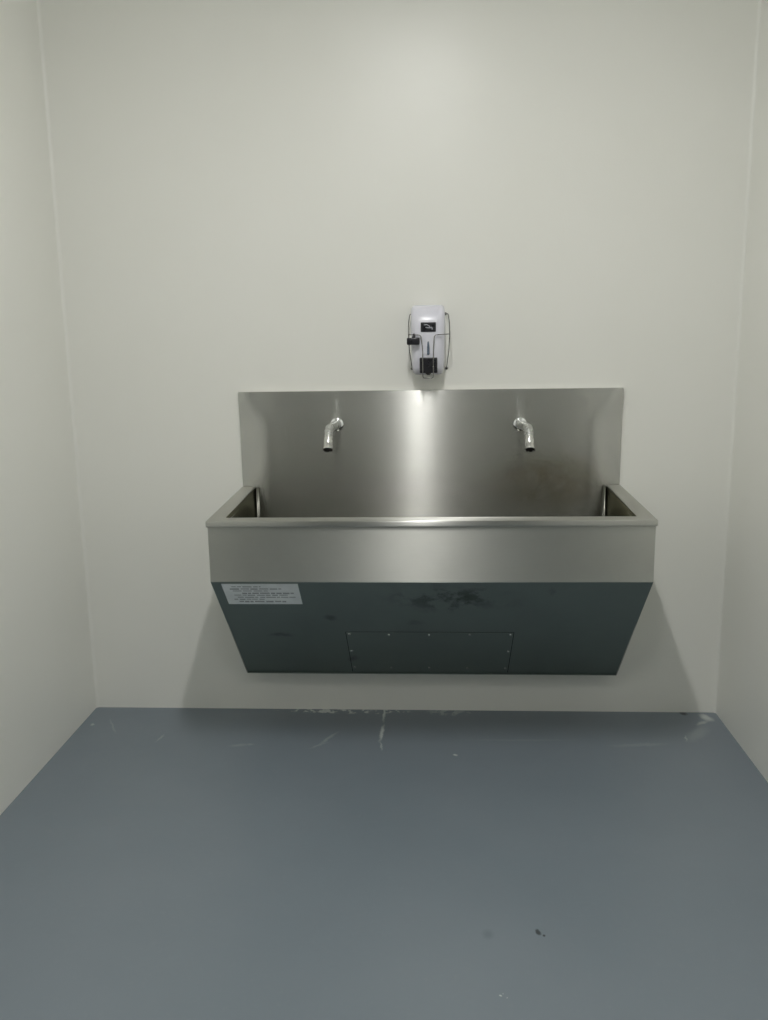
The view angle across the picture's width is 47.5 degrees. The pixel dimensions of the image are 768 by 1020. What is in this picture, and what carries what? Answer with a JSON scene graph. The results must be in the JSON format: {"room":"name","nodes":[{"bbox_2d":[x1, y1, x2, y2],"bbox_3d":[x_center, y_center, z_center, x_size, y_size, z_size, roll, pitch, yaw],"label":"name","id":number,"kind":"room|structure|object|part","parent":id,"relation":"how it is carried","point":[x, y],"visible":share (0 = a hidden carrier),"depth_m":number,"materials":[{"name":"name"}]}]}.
{"room":"scrub room","nodes":[
{"label":"scrub room","id":0,"kind":"room"},
{"bbox_2d":[0,0,95,814],"bbox_3d":[-1.427,-0.263,1.507,0.120,3.080,4.000,0,11,3],"label":"wall","id":1,"kind":"structure","parent":0,"point":[47,685],"depth_m":3.16,"materials":[{"name":"white paint"}]},
{"bbox_2d":[0,707,767,1019],"bbox_3d":[-0.037,1.291,1.746,2.857,0.100,4.240,0,11,3],"label":"floor","id":2,"kind":"structure","parent":0,"point":[163,863],"depth_m":2.58,"materials":[{"name":"blue paint"}]},
{"bbox_2d":[40,0,756,712],"bbox_3d":[0.049,-0.676,3.448,2.857,3.080,0.120,0,11,3],"label":"wall","id":3,"kind":"structure","parent":0,"point":[253,195],"depth_m":3.32,"materials":[{"name":"white paint"}]},
{"bbox_2d":[35,0,99,707],"bbox_3d":[-1.254,-0.658,3.454,0.014,3.080,0.014,0,11,3],"label":"trim","id":4,"kind":"structure","parent":3,"relation":"attached to","point":[37,2],"depth_m":3.46,"materials":[{"name":"white paint"}]},
{"bbox_2d":[407,305,449,378],"bbox_3d":[0.169,-0.640,3.319,0.162,0.273,0.133,0,11,3],"label":"soap dispenser","id":5,"kind":"object","parent":3,"relation":"attached to","point":[427,340],"visible":1,"depth_m":3.28,"materials":[{"name":"white plastic"}]},
{"bbox_2d":[238,388,623,517],"bbox_3d":[0.178,-0.174,3.471,1.500,0.603,0.020,0,11,3],"label":"backsplash","id":6,"kind":"structure","parent":3,"relation":"attached to","point":[452,452],"depth_m":3.45,"materials":[{"name":"metal"}]},
{"bbox_2d":[205,388,657,674],"bbox_3d":[0.167,0.148,3.237,1.506,1.141,0.607,0,11,3],"label":"sink","id":7,"kind":"object","parent":3,"relation":"attached to","point":[429,539],"visible":0.99,"depth_m":3.36,"materials":[{"name":"metal"}]},
{"bbox_3d":[-0.576,0.345,3.323,0.003,0.735,0.595,0,11,3],"label":"panel","id":8,"kind":"part","parent":7,"relation":"part of","materials":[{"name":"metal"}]},
{"bbox_2d":[323,418,342,451],"bbox_3d":[-0.197,-0.288,3.362,0.052,0.115,0.192,1,11,7],"label":"spout","id":9,"kind":"object","parent":7,"relation":"attached to","point":[336,424],"visible":1,"depth_m":3.31,"materials":[{"name":"silver metal"}]},
{"bbox_3d":[-0.202,-0.299,3.367,0.036,0.076,0.160,1,12,10],"label":"spout arm","id":10,"kind":"part","parent":9,"relation":"part of","materials":[{"name":"silver metal"}]},
{"bbox_3d":[0.177,0.556,3.396,0.624,0.251,0.237,0,11,3],"label":"access panel","id":11,"kind":"part","parent":7,"relation":"part of","materials":[{"name":"metal"}]},
{"bbox_2d":[226,486,635,517],"bbox_3d":[0.166,0.061,3.235,1.396,0.207,0.537,0,11,3],"label":"basin","id":12,"kind":"object","parent":7,"relation":"in","point":[257,501],"depth_m":3.48,"materials":[{"name":"metal"}]},
{"bbox_3d":[0.169,0.454,3.255,1.497,0.534,0.506,0,11,3],"label":"underside panel","id":13,"kind":"part","parent":7,"relation":"part of","materials":[{"name":"metal"}]},
{"bbox_2d":[513,417,534,451],"bbox_3d":[0.535,-0.286,3.324,0.053,0.115,0.192,-1,11,-2],"label":"spout","id":14,"kind":"object","parent":7,"relation":"attached to","point":[520,424],"visible":1,"depth_m":3.27,"materials":[{"name":"silver metal"}]},
{"bbox_3d":[0.540,-0.297,3.328,0.037,0.076,0.160,-2,11,-5],"label":"spout arm","id":15,"kind":"part","parent":14,"relation":"part of","materials":[{"name":"silver metal"}]},
{"bbox_3d":[0.916,0.340,3.241,0.003,0.735,0.595,0,11,3],"label":"panel","id":16,"kind":"part","parent":7,"relation":"part of","materials":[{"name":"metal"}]},
{"bbox_2d":[712,0,762,713],"bbox_3d":[1.345,-0.668,3.311,0.014,3.080,0.014,0,11,3],"label":"trim","id":17,"kind":"structure","parent":3,"relation":"attached to","point":[759,2],"depth_m":3.32,"materials":[{"name":"white paint"}]},
{"bbox_2d":[717,0,767,781],"bbox_3d":[1.306,-0.273,1.357,0.120,3.080,4.000,0,11,3],"label":"wall","id":18,"kind":"structure","parent":0,"point":[742,700],"depth_m":3.19,"materials":[{"name":"white paint"}]}
]}

